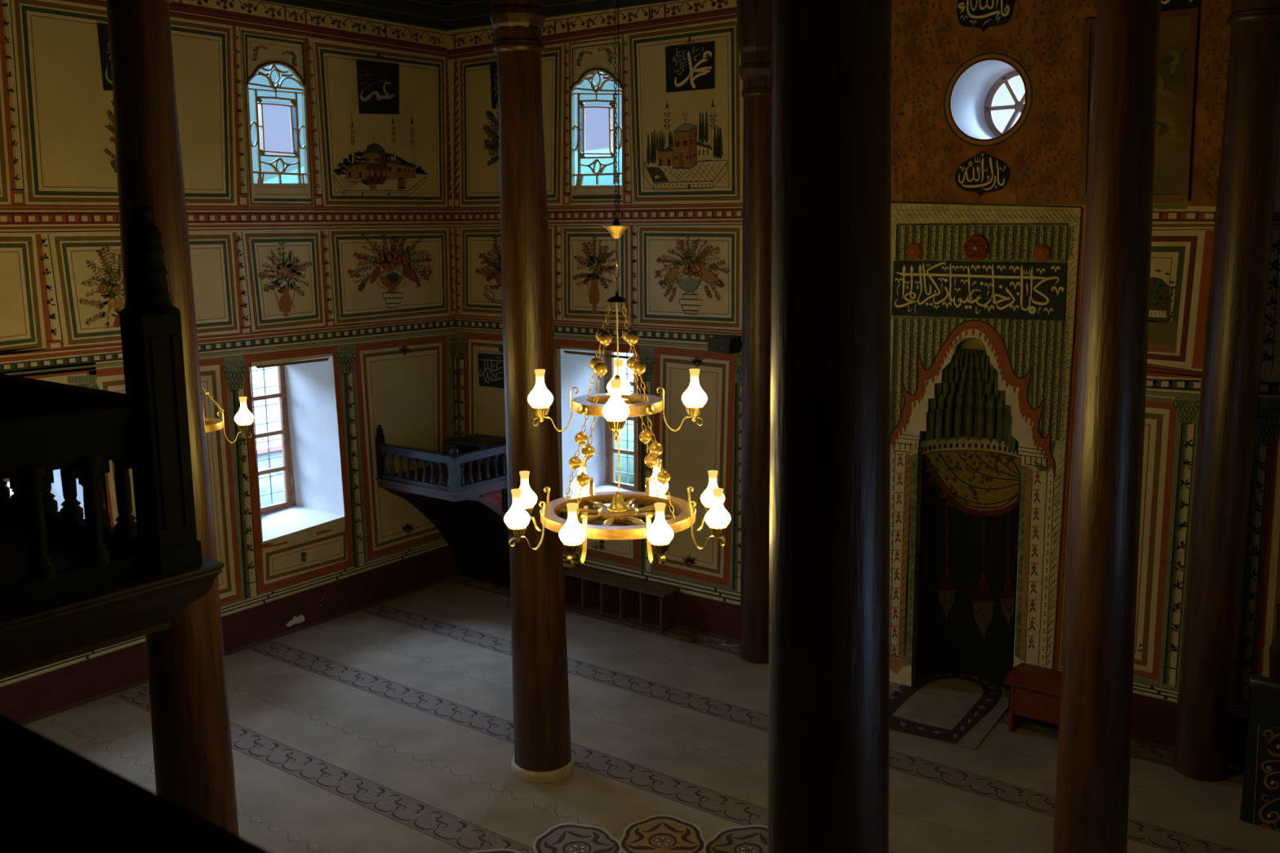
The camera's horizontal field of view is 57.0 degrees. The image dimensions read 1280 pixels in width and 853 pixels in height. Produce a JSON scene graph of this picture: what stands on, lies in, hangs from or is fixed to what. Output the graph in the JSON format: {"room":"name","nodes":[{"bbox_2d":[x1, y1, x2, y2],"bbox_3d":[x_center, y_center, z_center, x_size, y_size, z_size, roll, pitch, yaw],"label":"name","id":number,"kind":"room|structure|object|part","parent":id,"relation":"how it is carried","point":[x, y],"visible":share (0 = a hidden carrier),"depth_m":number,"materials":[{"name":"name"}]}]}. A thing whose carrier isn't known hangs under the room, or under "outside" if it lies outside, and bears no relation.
{"room":"mosque","nodes":[
{"label":"mosque","id":0,"kind":"room"},
{"bbox_2d":[0,0,458,687],"bbox_3d":[-6.455,-0.684,9.194,1.039,6.900,13.103,7,13,36],"label":"wall","id":1,"kind":"structure","parent":0,"point":[342,279],"depth_m":11.94,"materials":[{"name":"beige paint"}]},
{"bbox_2d":[97,23,112,90],"bbox_3d":[-4.545,-3.248,10.447,0.014,0.559,0.488,7,13,36],"label":"board","id":2,"kind":"object","parent":1,"relation":"attached to","point":[103,29],"visible":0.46,"depth_m":10.29,"materials":[{"name":"black paint"}]},
{"bbox_2d":[0,545,461,725],"bbox_3d":[-6.058,2.562,9.426,0.030,0.426,13.000,7,13,36],"label":"baseboard","id":3,"kind":"structure","parent":1,"relation":"attached to","point":[46,695],"depth_m":12.16,"materials":[{"name":"red paint"}]},
{"bbox_2d":[251,365,296,515],"bbox_3d":[-4.326,0.117,12.962,0.160,1.827,1.101,7,13,36],"label":"window","id":4,"kind":"structure","parent":1,"relation":"in","point":[287,466],"depth_m":13.28,"materials":[{"name":"brown wood"}]},
{"bbox_2d":[251,367,284,504],"bbox_3d":[-4.386,0.110,13.005,0.012,1.827,1.101,7,13,36],"label":"grille","id":5,"kind":"object","parent":4,"relation":"attached to","point":[263,369],"depth_m":13.27,"materials":[{"name":"wood"}]},
{"bbox_2d":[247,63,306,183],"bbox_3d":[-3.618,-3.029,11.829,0.044,1.190,0.734,7,13,36],"label":"window","id":6,"kind":"structure","parent":1,"relation":"in","point":[260,179],"depth_m":11.79,"materials":[{"name":"blue glass"}]},
{"bbox_2d":[261,0,453,31],"bbox_3d":[-5.870,-3.764,8.118,0.550,0.460,13.000,7,13,36],"label":"ceiling","id":7,"kind":"structure","parent":1,"relation":"attached to","point":[422,13],"depth_m":12.61,"materials":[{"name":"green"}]},
{"bbox_2d":[355,59,399,114],"bbox_3d":[-2.816,-3.648,12.733,0.014,0.561,0.583,7,13,36],"label":"board","id":8,"kind":"object","parent":1,"relation":"attached to","point":[378,82],"visible":1,"depth_m":12.71,"materials":[{"name":"black paint"}]},
{"bbox_2d":[258,471,284,506],"bbox_3d":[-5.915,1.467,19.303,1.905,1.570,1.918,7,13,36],"label":"window pane","id":9,"kind":"object","parent":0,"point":[277,481],"visible":0.06,"depth_m":18.67,"materials":[{"name":"clear glass"}]},
{"bbox_2d":[466,576,1243,770],"bbox_3d":[-0.962,3.439,5.725,14.740,0.001,15.000,7,13,36],"label":"floor","id":10,"kind":"structure","parent":0,"point":[1006,711],"depth_m":10.54,"materials":[{"name":"paint"}]},
{"bbox_2d":[23,575,1279,852],"bbox_3d":[-0.964,3.437,5.704,12.718,0.009,12.965,7,13,36],"label":"carpet","id":11,"kind":"object","parent":10,"relation":"on","point":[387,726],"visible":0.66,"depth_m":9.67,"materials":[{"name":"carpet"}]},
{"bbox_2d":[106,0,239,835],"bbox_3d":[-2.605,-0.192,6.473,0.503,6.880,0.503,7,13,36],"label":"wooden column","id":12,"kind":"structure","parent":11,"relation":"on","point":[194,771],"depth_m":6.44,"materials":[{"name":"brown wood"}]},
{"bbox_2d":[375,424,510,587],"bbox_3d":[-2.078,0.963,13.514,1.272,2.063,1.328,7,13,36],"label":"balcony","id":13,"kind":"object","parent":11,"relation":"on","point":[464,497],"visible":0.75,"depth_m":13.35,"materials":[{"name":"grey wood"}]},
{"bbox_3d":[-2.914,0.286,13.256,0.090,0.635,0.090,-8,13,-36],"label":"post","id":14,"kind":"part","parent":13,"relation":"part of","materials":[{"name":"brown wood"}]},
{"bbox_3d":[-2.453,0.297,12.909,1.180,0.085,0.080,7,13,36],"label":"handrail","id":15,"kind":"part","parent":13,"relation":"part of","materials":[{"name":"wood"}]},
{"bbox_3d":[-2.452,0.617,12.967,1.180,0.045,0.050,7,13,36],"label":"rail","id":16,"kind":"part","parent":13,"relation":"part of","materials":[{"name":"grey wood"}]},
{"bbox_3d":[-1.979,0.467,12.581,0.115,0.555,0.115,4,11,20],"label":"post","id":17,"kind":"part","parent":13,"relation":"part of","materials":[{"name":"grey wood"}]},
{"bbox_3d":[-1.603,0.267,13.059,0.080,0.085,1.200,7,13,36],"label":"handrail","id":18,"kind":"part","parent":13,"relation":"part of","materials":[{"name":"wood"}]},
{"bbox_3d":[-1.602,0.587,13.117,0.050,0.045,1.200,7,13,36],"label":"rail","id":19,"kind":"part","parent":13,"relation":"part of","materials":[{"name":"grey wood"}]},
{"bbox_3d":[-1.634,1.351,13.243,0.040,1.393,1.240,7,13,36],"label":"curved trim","id":20,"kind":"part","parent":13,"relation":"part of","materials":[{"name":"brown wood"}]},
{"bbox_3d":[-1.644,1.367,13.279,0.015,1.348,1.280,7,13,36],"label":"panel","id":21,"kind":"part","parent":13,"relation":"part of","materials":[{"name":"brown wood"}]},
{"bbox_2d":[489,0,574,782],"bbox_3d":[-0.806,-0.637,8.891,0.543,6.880,0.523,7,13,36],"label":"wooden column","id":22,"kind":"structure","parent":11,"relation":"on","point":[543,753],"depth_m":8.80,"materials":[{"name":"brown wood"}]},
{"bbox_2d":[563,565,679,633],"bbox_3d":[-0.230,1.893,12.924,1.420,0.444,0.278,7,13,36],"label":"shoe rack","id":23,"kind":"object","parent":11,"relation":"on","point":[646,620],"visible":0.9,"depth_m":12.90,"materials":[{"name":"brown wood"}]},
{"bbox_2d":[671,631,697,642],"bbox_3d":[0.464,2.199,12.343,0.260,0.044,0.100,7,13,36],"label":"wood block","id":24,"kind":"object","parent":11,"relation":"on","point":[677,635],"visible":1,"depth_m":12.32,"materials":[{"name":"brown wood"}]},
{"bbox_2d":[721,639,740,646],"bbox_3d":[0.969,2.229,12.287,0.190,0.012,0.339,3,11,15],"label":"cable","id":25,"kind":"object","parent":11,"relation":"on","point":[724,639],"visible":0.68,"depth_m":12.15,"materials":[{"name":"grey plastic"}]},
{"bbox_2d":[737,0,773,662],"bbox_3d":[1.125,-1.074,11.229,0.439,6.868,0.422,7,13,36],"label":"wooden column","id":26,"kind":"structure","parent":11,"relation":"on","point":[754,17],"depth_m":11.12,"materials":[{"name":"brown wood"}]},
{"bbox_2d":[767,0,891,852],"bbox_3d":[0.603,0.275,3.811,0.592,6.868,0.469,-2,10,-8],"label":"wooden column","id":27,"kind":"structure","parent":11,"relation":"on","point":[830,477],"depth_m":3.60,"materials":[{"name":"brown wood"}]},
{"bbox_2d":[888,673,1008,750],"bbox_3d":[2.732,2.508,10.716,1.213,0.012,1.648,7,13,36],"label":"mat","id":28,"kind":"object","parent":11,"relation":"on","point":[958,710],"visible":0.95,"depth_m":10.58,"materials":[{"name":"woven carpet fabric"}]},
{"bbox_2d":[1003,662,1062,732],"bbox_3d":[3.455,2.364,10.058,0.580,0.519,0.465,7,13,36],"label":"book stand","id":29,"kind":"object","parent":11,"relation":"on","point":[1035,691],"visible":0.59,"depth_m":9.98,"materials":[{"name":"red paint"}]},
{"bbox_3d":[3.280,2.368,10.220,0.030,0.454,0.370,7,13,36],"label":"leg","id":30,"kind":"part","parent":29,"relation":"part of","materials":[{"name":"red paint"}]},
{"bbox_2d":[1052,0,1161,852],"bbox_3d":[2.577,-0.214,6.470,0.578,6.868,0.426,-1,10,-2],"label":"wooden column","id":31,"kind":"structure","parent":11,"relation":"on","point":[1091,802],"depth_m":6.38,"materials":[{"name":"brown wood"}]},
{"bbox_2d":[1173,0,1279,781],"bbox_3d":[4.408,-0.643,8.800,0.480,6.868,0.476,7,13,36],"label":"wooden column","id":32,"kind":"structure","parent":11,"relation":"on","point":[1237,293],"depth_m":8.72,"materials":[{"name":"brown wood"}]},
{"bbox_2d":[1240,604,1279,831],"bbox_3d":[5.032,2.490,8.107,1.610,2.389,0.124,7,13,36],"label":"minbar","id":33,"kind":"object","parent":11,"relation":"on","point":[1260,797],"visible":0.9,"depth_m":8.46,"materials":[{"name":"teal paint"}]},
{"bbox_3d":[5.040,2.446,8.093,1.590,1.038,0.060,7,13,36],"label":"panel","id":34,"kind":"part","parent":33,"relation":"part of","materials":[{"name":"teal paint"}]},
{"bbox_3d":[5.027,1.909,8.005,1.600,0.099,0.099,7,13,36],"label":"rail","id":35,"kind":"part","parent":33,"relation":"part of","materials":[{"name":"brown wood"}]},
{"bbox_3d":[4.514,1.523,8.322,0.124,0.560,0.124,7,13,36],"label":"newel knob","id":36,"kind":"part","parent":33,"relation":"part of","materials":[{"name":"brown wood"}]},
{"bbox_2d":[446,0,1279,719],"bbox_3d":[3.191,-0.987,10.643,12.793,6.916,1.040,7,13,36],"label":"wall","id":37,"kind":"structure","parent":0,"point":[680,255],"depth_m":11.61,"materials":[{"name":"beige paint"}]},
{"bbox_2d":[477,352,504,388],"bbox_3d":[-1.633,-0.642,13.699,0.669,0.395,0.014,7,13,36],"label":"board","id":38,"kind":"object","parent":37,"relation":"attached to","point":[491,366],"visible":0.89,"depth_m":13.77,"materials":[{"name":"paint"}]},
{"bbox_2d":[489,62,498,110],"bbox_3d":[-1.410,-3.747,12.958,0.633,0.528,0.014,7,13,36],"label":"board","id":39,"kind":"object","parent":37,"relation":"attached to","point":[493,67],"visible":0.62,"depth_m":13.10,"materials":[{"name":"black paint"}]},
{"bbox_2d":[439,0,677,31],"bbox_3d":[2.737,-4.031,9.441,12.740,0.460,0.550,7,13,36],"label":"trim","id":40,"kind":"structure","parent":37,"relation":"attached to","point":[463,14],"depth_m":12.75,"materials":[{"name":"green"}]},
{"bbox_2d":[572,70,622,185],"bbox_3d":[-0.451,-3.144,12.402,0.728,1.214,0.044,7,13,36],"label":"window","id":41,"kind":"structure","parent":37,"relation":"in","point":[580,104],"depth_m":12.40,"materials":[{"name":"blue glass"}]},
{"bbox_3d":[-0.460,-3.125,12.429,0.445,0.536,0.003,7,13,36],"label":"pane","id":42,"kind":"part","parent":41,"relation":"part of","materials":[{"name":"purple glass"}]},
{"bbox_2d":[604,351,637,490],"bbox_3d":[0.078,-0.081,13.713,1.135,1.798,0.160,7,13,36],"label":"window","id":43,"kind":"structure","parent":37,"relation":"in","point":[610,449],"depth_m":14.00,"materials":[{"name":"brown wood"}]},
{"bbox_2d":[614,352,637,484],"bbox_3d":[0.123,-0.091,13.772,1.135,1.798,0.012,7,13,36],"label":"grille","id":44,"kind":"object","parent":43,"relation":"attached to","point":[626,373],"depth_m":14.02,"materials":[{"name":"black metal"}]},
{"bbox_2d":[665,41,715,92],"bbox_3d":[0.487,-3.518,11.563,0.580,0.437,0.014,7,13,36],"label":"board","id":45,"kind":"object","parent":37,"relation":"attached to","point":[690,67],"visible":1,"depth_m":11.55,"materials":[{"name":"black paint"}]},
{"bbox_2d":[707,335,742,354],"bbox_3d":[0.850,-0.807,11.640,0.260,0.150,0.271,7,13,36],"label":"wall speaker","id":46,"kind":"object","parent":37,"relation":"attached to","point":[721,344],"visible":0.86,"depth_m":11.55,"materials":[{"name":"black plastic"}]},
{"bbox_2d":[563,566,1248,770],"bbox_3d":[2.913,2.275,10.799,12.740,0.444,0.030,7,13,36],"label":"baseboard","id":47,"kind":"structure","parent":37,"relation":"attached to","point":[1153,720],"depth_m":9.92,"materials":[{"name":"red paint"}]},
{"bbox_2d":[955,151,1009,196],"bbox_3d":[2.900,-2.143,9.999,0.476,0.380,0.014,7,13,36],"label":"medallion","id":48,"kind":"object","parent":37,"relation":"attached to","point":[982,173],"visible":1,"depth_m":9.99,"materials":[{"name":"black paint"}]},
{"bbox_2d":[889,203,1081,711],"bbox_3d":[3.109,0.249,10.680,1.680,4.478,0.795,7,13,36],"label":"mihrab","id":49,"kind":"object","parent":37,"relation":"attached to","point":[983,297],"visible":1,"depth_m":10.47,"materials":[{"name":"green paint"}]},
{"bbox_2d":[922,338,1018,452],"bbox_3d":[3.082,-0.342,10.562,0.968,1.036,0.560,7,13,36],"label":"hood","id":50,"kind":"object","parent":49,"relation":"attached to","point":[968,406],"depth_m":10.64,"materials":[{"name":"green paint"}]},
{"bbox_2d":[956,0,1014,31],"bbox_3d":[2.863,-3.515,9.775,0.491,0.467,0.014,7,13,36],"label":"medallion","id":51,"kind":"object","parent":37,"relation":"attached to","point":[983,15],"visible":1,"depth_m":9.79,"materials":[{"name":"black paint"}]},
{"bbox_2d":[984,70,1025,136],"bbox_3d":[3.396,-2.858,10.533,0.642,0.642,0.080,7,13,36],"label":"window","id":52,"kind":"structure","parent":37,"relation":"in","point":[1018,106],"depth_m":10.60,"materials":[{"name":"white wood"}]},
{"bbox_2d":[1079,18,1095,201],"bbox_3d":[3.557,-2.514,9.416,0.108,1.407,0.040,7,13,36],"label":"framed picture","id":53,"kind":"object","parent":37,"relation":"attached to","point":[1089,25],"depth_m":9.38,"materials":[{"name":"brown wood"}]},
{"bbox_2d":[1152,7,1199,200],"bbox_3d":[4.095,-2.449,9.020,0.304,1.417,0.040,7,13,36],"label":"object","id":54,"kind":"object","parent":37,"relation":"attached to","point":[1177,53],"depth_m":9.02,"materials":[{"name":"brown wood"}]},
{"bbox_2d":[1160,0,1199,11],"bbox_3d":[4.026,-3.326,8.916,0.410,0.342,0.014,7,13,36],"label":"board","id":55,"kind":"object","parent":37,"relation":"attached to","point":[1166,5],"visible":0.8,"depth_m":8.91,"materials":[{"name":"black paint"}]},
{"bbox_3d":[-0.984,-3.345,4.493,12.740,0.018,13.000,7,13,36],"label":"ceiling","id":56,"kind":"structure","parent":0,"visible":0},
{"bbox_2d":[201,384,253,443],"bbox_3d":[-3.256,-1.896,8.206,0.654,4.143,0.654,4,11,24],"label":"chandelier","id":57,"kind":"object","parent":56,"relation":"hanging from","point":[244,419],"visible":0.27,"depth_m":8.63,"materials":[{"name":"gold metal"}]},
{"bbox_3d":[-3.146,-0.261,8.543,0.232,0.343,0.028,-4,11,-22],"label":"chain","id":58,"kind":"part","parent":57,"relation":"part of","materials":[{"name":"gold metal"}]},
{"bbox_3d":[-2.973,0.002,8.658,0.234,0.245,0.009,-4,11,-20],"label":"arm","id":59,"kind":"part","parent":57,"relation":"part of","materials":[{"name":"gold metal"}]},
{"bbox_3d":[-2.909,-0.116,8.661,0.137,0.202,0.137,7,13,36],"label":"lamp shade","id":60,"kind":"part","parent":57,"relation":"part of","materials":[{"name":"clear glass"}]},
{"bbox_2d":[504,0,730,564],"bbox_3d":[-0.126,-1.471,6.115,1.198,4.260,1.198,10,14,44],"label":"chandelier","id":61,"kind":"object","parent":56,"relation":"hanging from","point":[615,406],"visible":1,"depth_m":6.27,"materials":[{"name":"gold metal"}]},
{"bbox_3d":[-0.651,0.434,6.238,0.137,0.202,0.137,7,13,36],"label":"lamp shade","id":62,"kind":"part","parent":61,"relation":"part of","materials":[{"name":"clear glass"}]},
{"bbox_3d":[-0.601,0.534,6.277,0.201,0.261,0.060,-4,11,-22],"label":"arm","id":63,"kind":"part","parent":61,"relation":"part of","materials":[{"name":"gold metal"}]},
{"bbox_3d":[-0.651,0.355,6.671,0.137,0.202,0.137,7,13,36],"label":"lamp shade","id":64,"kind":"part","parent":61,"relation":"part of","materials":[{"name":"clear glass"}]},
{"bbox_3d":[-0.601,0.462,6.669,0.201,0.261,0.060,4,11,22],"label":"arm","id":65,"kind":"part","parent":61,"relation":"part of","materials":[{"name":"gold metal"}]},
{"bbox_3d":[-0.537,-0.205,6.345,0.137,0.202,0.137,7,13,36],"label":"lamp shade","id":66,"kind":"part","parent":61,"relation":"part of","materials":[{"name":"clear glass"}]},
{"bbox_3d":[-0.458,-0.092,6.366,0.254,0.245,0.009,0,10,0],"label":"arm","id":67,"kind":"part","parent":61,"relation":"part of","materials":[{"name":"gold metal"}]},
{"bbox_3d":[-0.398,0.327,6.650,0.070,0.194,0.019,7,13,36],"label":"chain","id":68,"kind":"part","parent":61,"relation":"part of","materials":[{"name":"gold metal"}]},
{"bbox_3d":[-0.340,0.489,5.931,0.137,0.202,0.137,7,13,36],"label":"lamp shade","id":69,"kind":"part","parent":61,"relation":"part of","materials":[{"name":"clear glass"}]},
{"bbox_3d":[-0.345,0.136,6.576,0.034,0.079,0.019,7,13,36],"label":"chain","id":70,"kind":"part","parent":61,"relation":"part of","materials":[{"name":"gold metal"}]},
{"bbox_3d":[-0.319,0.583,5.999,0.060,0.261,0.201,4,11,22],"label":"arm","id":71,"kind":"part","parent":61,"relation":"part of","materials":[{"name":"gold metal"}]},
{"bbox_3d":[-0.325,0.413,6.175,0.019,0.194,0.070,7,13,36],"label":"chain","id":72,"kind":"part","parent":61,"relation":"part of","materials":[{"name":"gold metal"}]},
{"bbox_3d":[-0.340,0.299,6.977,0.137,0.202,0.137,7,13,36],"label":"lamp shade","id":73,"kind":"part","parent":61,"relation":"part of","materials":[{"name":"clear glass"}]},
{"bbox_3d":[-0.286,0.205,6.191,0.019,0.079,0.034,7,13,36],"label":"chain","id":74,"kind":"part","parent":61,"relation":"part of","materials":[{"name":"gold metal"}]},
{"bbox_3d":[-0.298,-0.040,6.508,0.060,0.161,0.019,7,13,36],"label":"chain","id":75,"kind":"part","parent":61,"relation":"part of","materials":[{"name":"gold metal"}]},
{"bbox_3d":[-0.319,0.411,6.947,0.060,0.261,0.201,-4,11,-22],"label":"arm","id":76,"kind":"part","parent":61,"relation":"part of","materials":[{"name":"gold metal"}]},
{"bbox_3d":[-0.251,0.015,6.206,0.019,0.161,0.060,7,13,36],"label":"chain","id":77,"kind":"part","parent":61,"relation":"part of","materials":[{"name":"gold metal"}]},
{"bbox_3d":[-0.263,-0.235,6.446,0.052,0.151,0.019,7,13,36],"label":"chain","id":78,"kind":"part","parent":61,"relation":"part of","materials":[{"name":"gold metal"}]},
{"bbox_3d":[-0.226,-0.192,6.204,0.019,0.151,0.052,7,13,36],"label":"chain","id":79,"kind":"part","parent":61,"relation":"part of","materials":[{"name":"gold metal"}]},
{"bbox_3d":[-0.221,-0.414,6.382,0.034,0.092,0.019,7,13,36],"label":"chain","id":80,"kind":"part","parent":61,"relation":"part of","materials":[{"name":"gold metal"}]},
{"bbox_3d":[-0.195,-0.384,6.212,0.019,0.092,0.034,7,13,36],"label":"chain","id":81,"kind":"part","parent":61,"relation":"part of","materials":[{"name":"gold metal"}]},
{"bbox_3d":[-0.178,-0.599,6.316,0.054,0.162,0.019,7,13,36],"label":"chain","id":82,"kind":"part","parent":61,"relation":"part of","materials":[{"name":"gold metal"}]},
{"bbox_3d":[-0.164,-0.581,6.221,0.019,0.162,0.054,7,13,36],"label":"chain","id":83,"kind":"part","parent":61,"relation":"part of","materials":[{"name":"gold metal"}]},
{"bbox_3d":[-0.128,-2.323,5.960,0.016,2.527,0.016,7,13,36],"label":"hanging chain","id":84,"kind":"part","parent":61,"relation":"part of","materials":[{"name":"grey metal"}]},
{"bbox_3d":[-0.121,-0.033,6.035,0.009,0.245,0.254,0,10,0],"label":"arm","id":85,"kind":"part","parent":61,"relation":"part of","materials":[{"name":"gold metal"}]},
{"bbox_3d":[-0.121,-0.132,5.937,0.137,0.202,0.137,7,13,36],"label":"lamp shade","id":86,"kind":"part","parent":61,"relation":"part of","materials":[{"name":"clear glass"}]},
{"bbox_3d":[-0.124,-0.847,6.229,0.030,0.290,0.030,7,13,36],"label":"rod","id":87,"kind":"part","parent":61,"relation":"part of","materials":[{"name":"gold metal"}]},
{"bbox_3d":[-0.123,-0.693,6.257,0.112,0.060,0.112,7,13,36],"label":"cap plate","id":88,"kind":"part","parent":61,"relation":"part of","materials":[{"name":"black metal"}]},
{"bbox_3d":[-0.122,-0.280,6.753,0.137,0.202,0.137,7,13,36],"label":"lamp shade","id":89,"kind":"part","parent":61,"relation":"part of","materials":[{"name":"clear glass"}]},
{"bbox_3d":[-0.082,-0.601,6.330,0.019,0.162,0.054,7,13,36],"label":"chain","id":90,"kind":"part","parent":61,"relation":"part of","materials":[{"name":"gold metal"}]},
{"bbox_3d":[-0.067,-0.584,6.235,0.054,0.162,0.019,7,13,36],"label":"chain","id":91,"kind":"part","parent":61,"relation":"part of","materials":[{"name":"gold metal"}]},
{"bbox_3d":[-0.049,-0.419,6.407,0.019,0.092,0.034,7,13,36],"label":"chain","id":92,"kind":"part","parent":61,"relation":"part of","materials":[{"name":"gold metal"}]},
{"bbox_3d":[-0.023,-0.389,6.238,0.034,0.092,0.019,7,13,36],"label":"chain","id":93,"kind":"part","parent":61,"relation":"part of","materials":[{"name":"gold metal"}]},
{"bbox_3d":[-0.017,-0.243,6.482,0.019,0.151,0.052,7,13,36],"label":"chain","id":94,"kind":"part","parent":61,"relation":"part of","materials":[{"name":"gold metal"}]},
{"bbox_3d":[0.009,-0.049,6.553,0.019,0.161,0.060,7,13,36],"label":"chain","id":95,"kind":"part","parent":61,"relation":"part of","materials":[{"name":"gold metal"}]},
{"bbox_3d":[0.020,-0.199,6.241,0.052,0.151,0.019,7,13,36],"label":"chain","id":96,"kind":"part","parent":61,"relation":"part of","materials":[{"name":"gold metal"}]},
{"bbox_3d":[0.080,0.410,6.947,0.060,0.261,0.201,4,11,22],"label":"arm","id":97,"kind":"part","parent":61,"relation":"part of","materials":[{"name":"gold metal"}]},
{"bbox_3d":[0.056,0.006,6.251,0.060,0.161,0.019,7,13,36],"label":"chain","id":98,"kind":"part","parent":61,"relation":"part of","materials":[{"name":"gold metal"}]},
{"bbox_3d":[0.080,0.582,5.999,0.060,0.261,0.201,-4,11,-22],"label":"arm","id":99,"kind":"part","parent":61,"relation":"part of","materials":[{"name":"gold metal"}]},
{"bbox_3d":[0.085,0.313,6.722,0.019,0.194,0.070,7,13,36],"label":"chain","id":100,"kind":"part","parent":61,"relation":"part of","materials":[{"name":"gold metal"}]},
{"bbox_3d":[0.100,0.297,6.977,0.137,0.202,0.137,7,13,36],"label":"lamp shade","id":101,"kind":"part","parent":61,"relation":"part of","materials":[{"name":"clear glass"}]},
{"bbox_3d":[0.105,0.194,6.249,0.034,0.079,0.019,7,13,36],"label":"chain","id":102,"kind":"part","parent":61,"relation":"part of","materials":[{"name":"gold metal"}]},
{"bbox_3d":[0.100,0.487,5.931,0.137,0.202,0.137,7,13,36],"label":"lamp shade","id":103,"kind":"part","parent":61,"relation":"part of","materials":[{"name":"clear glass"}]},
{"bbox_3d":[0.158,0.399,6.247,0.070,0.194,0.019,7,13,36],"label":"chain","id":104,"kind":"part","parent":61,"relation":"part of","materials":[{"name":"gold metal"}]},
{"bbox_3d":[0.215,-0.094,6.366,0.254,0.245,0.009,0,10,0],"label":"arm","id":105,"kind":"part","parent":61,"relation":"part of","materials":[{"name":"gold metal"}]},
{"bbox_3d":[0.293,-0.207,6.345,0.137,0.202,0.137,7,13,36],"label":"lamp shade","id":106,"kind":"part","parent":61,"relation":"part of","materials":[{"name":"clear glass"}]},
{"bbox_3d":[0.362,0.459,6.669,0.201,0.261,0.060,-4,11,-22],"label":"arm","id":107,"kind":"part","parent":61,"relation":"part of","materials":[{"name":"gold metal"}]},
{"bbox_3d":[0.362,0.531,6.276,0.201,0.261,0.060,4,11,22],"label":"arm","id":108,"kind":"part","parent":61,"relation":"part of","materials":[{"name":"gold metal"}]},
{"bbox_3d":[0.412,0.352,6.670,0.137,0.202,0.137,7,13,36],"label":"lamp shade","id":109,"kind":"part","parent":61,"relation":"part of","materials":[{"name":"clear glass"}]},
{"bbox_3d":[0.412,0.431,6.237,0.137,0.202,0.137,7,13,36],"label":"lamp shade","id":110,"kind":"part","parent":61,"relation":"part of","materials":[{"name":"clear glass"}]},
{"bbox_3d":[-3.670,1.509,1.693,12.700,0.248,3.925,7,13,36],"label":"floor","id":111,"kind":"structure","parent":0,"visible":0},
{"bbox_2d":[0,204,224,679],"bbox_3d":[-4.813,-0.129,6.157,5.271,2.002,2.355,7,13,36],"label":"wooden gallery","id":112,"kind":"object","parent":111,"relation":"on","point":[72,585],"visible":1,"depth_m":5.38,"materials":[{"name":"brown wood"}]},
{"bbox_3d":[-4.213,-0.348,6.940,4.706,0.050,0.090,7,13,36],"label":"handrail","id":113,"kind":"part","parent":112,"relation":"part of","materials":[{"name":"black wood"}]},
{"bbox_3d":[-4.211,0.359,7.069,4.706,0.090,0.070,7,13,36],"label":"foot rail","id":114,"kind":"part","parent":112,"relation":"part of","materials":[{"name":"black wood"}]},
{"bbox_3d":[-2.917,0.069,4.620,0.090,0.050,2.040,7,13,36],"label":"handrail","id":115,"kind":"part","parent":112,"relation":"part of","materials":[{"name":"black wood"}]},
{"bbox_3d":[-2.914,0.777,4.749,0.070,0.090,2.040,7,13,36],"label":"foot rail","id":116,"kind":"part","parent":112,"relation":"part of","materials":[{"name":"black wood"}]},
{"bbox_3d":[-2.250,0.070,5.529,0.214,1.200,0.214,7,13,36],"label":"newel post","id":117,"kind":"part","parent":112,"relation":"part of","materials":[{"name":"black wood"}]},
{"bbox_2d":[0,714,271,852],"bbox_3d":[-0.475,0.981,1.601,7.559,0.780,0.100,7,13,36],"label":"rail","id":118,"kind":"object","parent":111,"relation":"on","point":[54,798],"visible":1,"depth_m":1.78,"materials":[{"name":"black wood"}]},
{"bbox_3d":[-0.484,1.018,1.595,7.559,0.710,0.030,7,13,36],"label":"solid panel","id":119,"kind":"part","parent":118,"relation":"part of","materials":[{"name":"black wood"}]},
{"label":"outside","id":120,"kind":"structure","parent":0,"visible":0},
{"bbox_2d":[263,146,622,185],"bbox_3d":[13.359,-7.020,33.269,189.092,13.034,145.390,7,13,36],"label":"hillside","id":121,"kind":"structure","parent":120,"point":[286,179],"depth_m":89.62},
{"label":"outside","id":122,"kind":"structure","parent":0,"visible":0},
{"bbox_2d":[7,351,633,486],"bbox_3d":[3.719,-2.914,47.296,210.000,0.001,220.000,7,13,36],"label":"ground","id":123,"kind":"structure","parent":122,"point":[273,411],"depth_m":35.73,"materials":[{"name":"white"}]},
{"bbox_2d":[9,374,633,495],"bbox_3d":[9.784,2.673,12.024,37.600,1.580,50.000,7,13,36],"label":"wall","id":124,"kind":"structure","parent":123,"relation":"on","point":[275,446],"depth_m":20.75,"materials":[{"name":"tile"}]},
{"bbox_2d":[614,420,637,484],"bbox_3d":[-0.855,0.618,23.029,2.332,1.924,2.326,0,10,2],"label":"shrub","id":125,"kind":"object","parent":123,"relation":"on","point":[623,432],"visible":0.05,"depth_m":22.11,"materials":[{"name":"green plant"}]}
]}

